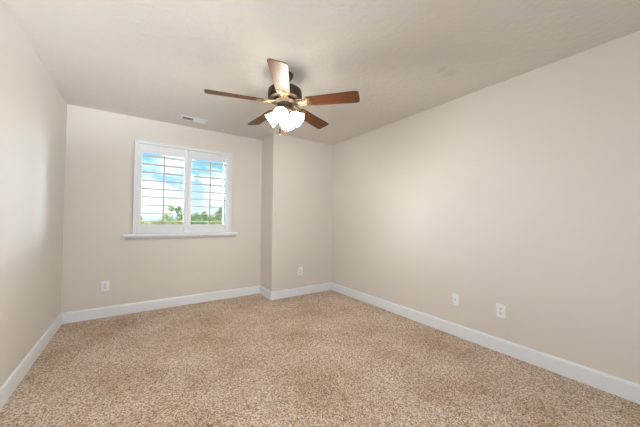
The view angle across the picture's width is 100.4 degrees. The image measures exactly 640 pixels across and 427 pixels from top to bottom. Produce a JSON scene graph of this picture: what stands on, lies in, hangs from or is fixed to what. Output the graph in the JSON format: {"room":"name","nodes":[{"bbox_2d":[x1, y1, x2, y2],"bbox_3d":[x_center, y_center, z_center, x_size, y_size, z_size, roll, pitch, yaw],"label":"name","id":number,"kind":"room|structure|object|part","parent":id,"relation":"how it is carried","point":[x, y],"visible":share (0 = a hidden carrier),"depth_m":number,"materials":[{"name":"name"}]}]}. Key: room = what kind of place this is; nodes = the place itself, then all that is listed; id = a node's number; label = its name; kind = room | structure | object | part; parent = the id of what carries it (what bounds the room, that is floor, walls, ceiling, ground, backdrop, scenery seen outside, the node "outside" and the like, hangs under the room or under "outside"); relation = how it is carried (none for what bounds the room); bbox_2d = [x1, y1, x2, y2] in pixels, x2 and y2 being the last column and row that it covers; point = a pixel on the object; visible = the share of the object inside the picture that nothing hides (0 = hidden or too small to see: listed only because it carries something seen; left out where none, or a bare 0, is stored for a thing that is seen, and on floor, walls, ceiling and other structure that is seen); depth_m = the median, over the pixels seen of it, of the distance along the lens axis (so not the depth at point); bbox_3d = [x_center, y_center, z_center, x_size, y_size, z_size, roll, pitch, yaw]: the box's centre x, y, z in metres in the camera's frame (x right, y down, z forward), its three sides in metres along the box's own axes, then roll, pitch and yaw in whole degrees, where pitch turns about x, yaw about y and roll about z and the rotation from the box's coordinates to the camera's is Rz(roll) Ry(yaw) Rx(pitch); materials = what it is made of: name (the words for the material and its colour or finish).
{"room":"empty bedroom","nodes":[
{"label":"empty bedroom","id":0,"kind":"room"},
{"bbox_2d":[0,0,66,386],"bbox_3d":[-1.370,-0.046,0.647,0.180,2.440,5.474,1,-2,-34],"label":"wall","id":1,"kind":"structure","parent":0,"point":[33,111],"depth_m":1.97,"materials":[{"name":"white paint"}]},
{"bbox_2d":[0,313,61,409],"bbox_3d":[-1.351,1.116,0.749,0.014,0.121,5.294,1,-2,-34],"label":"baseboard","id":2,"kind":"structure","parent":1,"relation":"attached to","point":[8,387],"depth_m":2.00,"materials":[{"name":"white paint"}]},
{"bbox_2d":[61,104,261,312],"bbox_3d":[-1.570,0.029,3.936,3.566,2.440,0.180,1,-2,-34],"label":"wall","id":3,"kind":"structure","parent":0,"point":[100,145],"depth_m":3.29,"materials":[{"name":"white paint"}]},
{"bbox_2d":[101,281,108,291],"bbox_3d":[-2.535,0.856,3.146,0.074,0.120,0.009,1,-2,-34],"label":"wall outlet","id":4,"kind":"object","parent":3,"relation":"attached to","point":[104,284],"visible":1,"depth_m":3.14,"materials":[{"name":"white plastic"}]},
{"bbox_2d":[62,285,259,323],"bbox_3d":[-1.898,1.178,3.574,2.304,0.121,0.014,1,-2,-34],"label":"baseboard","id":5,"kind":"structure","parent":3,"relation":"attached to","point":[102,312],"depth_m":3.40,"materials":[{"name":"white paint"}]},
{"bbox_2d":[122,139,237,239],"bbox_3d":[-1.855,-0.284,3.691,1.385,1.245,0.240,1,-2,-34],"label":"window","id":6,"kind":"structure","parent":3,"relation":"in","point":[133,236],"depth_m":3.57,"materials":[{"name":"white paint"}]},
{"bbox_2d":[136,143,187,233],"bbox_3d":[-2.046,-0.307,3.483,0.566,1.130,0.126,1,-2,-34],"label":"plantation shutter","id":7,"kind":"object","parent":6,"relation":"attached to","point":[140,228],"visible":1,"depth_m":3.45,"materials":[{"name":"white paint"}]},
{"bbox_3d":[-2.054,0.200,3.478,0.478,0.116,0.024,1,-2,-34],"label":"rail","id":8,"kind":"part","parent":7,"relation":"part of","materials":[{"name":"white paint"}]},
{"bbox_3d":[-2.014,-0.303,3.437,0.014,0.877,0.013,1,-2,-34],"label":"tilt rod","id":9,"kind":"part","parent":7,"relation":"part of","materials":[{"name":"grey paint"}]},
{"bbox_3d":[-2.045,-0.820,3.502,0.478,0.104,0.024,1,-2,-34],"label":"rail","id":10,"kind":"part","parent":7,"relation":"part of","materials":[{"name":"white paint"}]},
{"bbox_3d":[-1.831,0.285,3.635,1.385,0.034,0.135,1,-2,-34],"label":"sill","id":11,"kind":"part","parent":6,"relation":"part of","materials":[{"name":"white paint"}]},
{"bbox_3d":[-1.895,-0.302,3.758,1.120,1.132,0.085,1,-2,-34],"label":"frame","id":12,"kind":"part","parent":6,"relation":"part of","materials":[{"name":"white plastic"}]},
{"bbox_2d":[187,150,229,232],"bbox_3d":[-1.581,-0.295,3.802,0.554,1.130,0.126,1,-2,-34],"label":"plantation shutter","id":13,"kind":"object","parent":6,"relation":"attached to","point":[191,228],"visible":0.99,"depth_m":3.77,"materials":[{"name":"white paint"}]},
{"bbox_3d":[-1.589,0.212,3.796,0.466,0.116,0.024,1,-2,-34],"label":"rail","id":14,"kind":"part","parent":13,"relation":"part of","materials":[{"name":"white paint"}]},
{"bbox_3d":[-1.580,-0.808,3.820,0.466,0.104,0.024,1,-2,-34],"label":"rail","id":15,"kind":"part","parent":13,"relation":"part of","materials":[{"name":"white paint"}]},
{"bbox_3d":[-1.549,-0.291,3.755,0.014,0.877,0.013,1,-2,-34],"label":"tilt rod","id":16,"kind":"part","parent":13,"relation":"part of","materials":[{"name":"grey paint"}]},
{"bbox_2d":[260,133,331,291],"bbox_3d":[-0.371,0.050,4.382,1.082,2.440,0.438,1,-2,-34],"label":"wall","id":17,"kind":"structure","parent":0,"point":[296,186],"depth_m":4.14,"materials":[{"name":"white paint"}]},
{"bbox_2d":[259,286,270,299],"bbox_3d":[-0.830,1.198,4.039,0.014,0.121,0.452,1,-2,-34],"label":"baseboard","id":18,"kind":"structure","parent":17,"relation":"attached to","point":[263,291],"depth_m":4.01,"materials":[{"name":"white paint"}]},
{"bbox_2d":[298,267,301,274],"bbox_3d":[-0.306,0.896,4.140,0.074,0.120,0.009,1,-2,-34],"label":"wall outlet","id":19,"kind":"object","parent":17,"relation":"attached to","point":[299,268],"visible":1,"depth_m":4.14,"materials":[{"name":"white plastic"}]},
{"bbox_2d":[271,282,330,299],"bbox_3d":[-0.259,1.206,4.164,1.096,0.121,0.014,1,-2,-34],"label":"baseboard","id":20,"kind":"structure","parent":17,"relation":"attached to","point":[286,293],"depth_m":4.13,"materials":[{"name":"white paint"}]},
{"bbox_2d":[0,290,639,426],"bbox_3d":[0.039,1.271,1.698,3.746,0.120,5.654,1,-2,-34],"label":"floor","id":21,"kind":"structure","parent":0,"point":[330,358],"depth_m":1.97,"materials":[{"name":"brown carpet"}]},
{"bbox_2d":[3,0,639,144],"bbox_3d":[0.062,-1.288,1.758,3.746,0.120,5.654,1,-2,-34],"label":"ceiling","id":22,"kind":"structure","parent":0,"point":[156,60],"depth_m":1.98,"materials":[{"name":"paint"}]},
{"bbox_2d":[180,115,206,123],"bbox_3d":[-1.617,-1.197,3.410,0.304,0.015,0.144,1,-2,-34],"label":"ceiling vent","id":23,"kind":"object","parent":22,"relation":"in","point":[182,117],"visible":1,"depth_m":3.40,"materials":[{"name":"white metal"}]},
{"bbox_2d":[204,58,359,135],"bbox_3d":[-0.337,-0.938,2.355,1.255,0.558,1.228,1,-2,-34],"label":"ceiling fan","id":24,"kind":"object","parent":22,"relation":"hanging from","point":[284,94],"visible":1,"depth_m":2.25,"materials":[{"name":"brown wood"}]},
{"bbox_3d":[-0.698,-0.963,2.183,0.458,0.006,0.140,0,12,-21],"label":"blade","id":25,"kind":"part","parent":24,"relation":"part of","materials":[{"name":"brown wood"}]},
{"bbox_3d":[-0.571,-0.951,2.659,0.140,0.006,0.458,-15,8,-39],"label":"blade","id":26,"kind":"part","parent":24,"relation":"part of","materials":[{"name":"brown wood"}]},
{"bbox_3d":[-0.402,-0.839,2.341,0.104,0.125,0.125,-34,-5,4],"label":"lamp shade","id":27,"kind":"part","parent":24,"relation":"part of","materials":[{"name":"white glass"}]},
{"bbox_3d":[-0.284,-0.966,1.916,0.140,0.006,0.458,14,-1,-3],"label":"blade","id":28,"kind":"part","parent":24,"relation":"part of","materials":[{"name":"brown wood"}]},
{"bbox_3d":[-0.318,-0.841,2.237,0.125,0.125,0.104,0,33,6],"label":"lamp shade","id":29,"kind":"part","parent":24,"relation":"part of","materials":[{"name":"white glass"}]},
{"bbox_3d":[-0.318,-0.844,2.242,0.052,0.052,0.072,0,33,6],"label":"bulb","id":30,"kind":"part","parent":24,"relation":"part of","materials":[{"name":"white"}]},
{"bbox_3d":[-0.297,-0.836,2.425,0.125,0.125,0.104,0,-35,6],"label":"lamp shade","id":31,"kind":"part","parent":24,"relation":"part of","materials":[{"name":"white glass"}]},
{"bbox_3d":[-0.213,-0.838,2.321,0.104,0.125,0.125,35,2,6],"label":"lamp shade","id":32,"kind":"part","parent":24,"relation":"part of","materials":[{"name":"white glass"}]},
{"bbox_3d":[-0.080,-0.946,2.686,0.140,0.006,0.458,-16,-11,31],"label":"blade","id":33,"kind":"part","parent":24,"relation":"part of","materials":[{"name":"brown wood"}]},
{"bbox_3d":[0.098,-0.955,2.226,0.458,0.006,0.140,1,-14,15],"label":"blade","id":34,"kind":"part","parent":24,"relation":"part of","materials":[{"name":"brown wood"}]},
{"bbox_2d":[331,30,639,383],"bbox_3d":[1.521,0.028,2.735,0.180,2.440,5.654,1,-2,-34],"label":"wall","id":35,"kind":"structure","parent":0,"point":[521,193],"depth_m":2.30,"materials":[{"name":"white paint"}]},
{"bbox_2d":[452,293,458,305],"bbox_3d":[1.386,0.881,2.728,0.017,0.120,0.074,1,-2,-34],"label":"cable jack plate","id":36,"kind":"object","parent":35,"relation":"attached to","point":[455,297],"visible":1,"depth_m":2.73,"materials":[{"name":"white plastic"}]},
{"bbox_2d":[331,282,639,403],"bbox_3d":[1.555,1.182,2.472,0.014,0.121,4.856,1,-2,-34],"label":"baseboard","id":37,"kind":"structure","parent":35,"relation":"attached to","point":[617,386],"depth_m":2.27,"materials":[{"name":"white paint"}]},
{"bbox_2d":[496,303,505,318],"bbox_3d":[1.621,0.874,2.391,0.009,0.120,0.074,1,-2,-34],"label":"wall outlet","id":38,"kind":"object","parent":35,"relation":"attached to","point":[500,309],"visible":1,"depth_m":2.39,"materials":[{"name":"white plastic"}]},
{"label":"outside","id":39,"kind":"structure","parent":0,"visible":0},
{"bbox_3d":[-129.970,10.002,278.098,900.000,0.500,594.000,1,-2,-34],"label":"ground","id":40,"kind":"structure","parent":39,"visible":0},
{"bbox_2d":[149,219,170,223],"bbox_3d":[-13.447,2.633,22.358,1.593,4.301,1.644,1,-2,-34],"label":"bush","id":41,"kind":"object","parent":40,"relation":"on","point":[161,219],"visible":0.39,"depth_m":21.89,"materials":[{"name":"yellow plant"}]},
{"bbox_2d":[162,206,182,220],"bbox_3d":[-14.408,2.002,26.388,2.234,5.732,1.682,1,-2,-34],"label":"tree","id":42,"kind":"object","parent":40,"relation":"on","point":[171,208],"visible":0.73,"depth_m":26.36,"materials":[{"name":"green plant"}]},
{"bbox_2d":[171,220,182,223],"bbox_3d":[-12.163,2.656,23.035,1.572,4.311,1.674,1,-2,-34],"label":"bush","id":43,"kind":"object","parent":40,"relation":"on","point":[172,220],"visible":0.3,"depth_m":22.78,"materials":[{"name":"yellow plant"}]},
{"bbox_2d":[143,214,220,220],"bbox_3d":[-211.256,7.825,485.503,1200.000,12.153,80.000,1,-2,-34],"label":"hills","id":44,"kind":"structure","parent":40,"relation":"on","point":[174,216],"depth_m":438.27,"materials":[{"name":"white"}]},
{"bbox_2d":[191,220,206,223],"bbox_3d":[-11.008,2.685,24.180,1.518,4.326,1.212,1,-2,-34],"label":"bush","id":45,"kind":"object","parent":40,"relation":"on","point":[197,220],"visible":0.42,"depth_m":24.00,"materials":[{"name":"green plant"}]},
{"bbox_2d":[191,211,208,220],"bbox_3d":[-14.396,2.302,31.280,1.323,5.362,3.543,-1,-2,41],"label":"tree","id":46,"kind":"object","parent":40,"relation":"on","point":[194,217],"visible":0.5,"depth_m":31.37,"materials":[{"name":"green plant"}]},
{"bbox_2d":[207,206,221,220],"bbox_3d":[-11.778,2.038,30.815,2.445,5.915,1.767,1,-2,-34],"label":"tree","id":47,"kind":"object","parent":40,"relation":"on","point":[217,217],"visible":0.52,"depth_m":30.63,"materials":[{"name":"green plant"}]}
]}

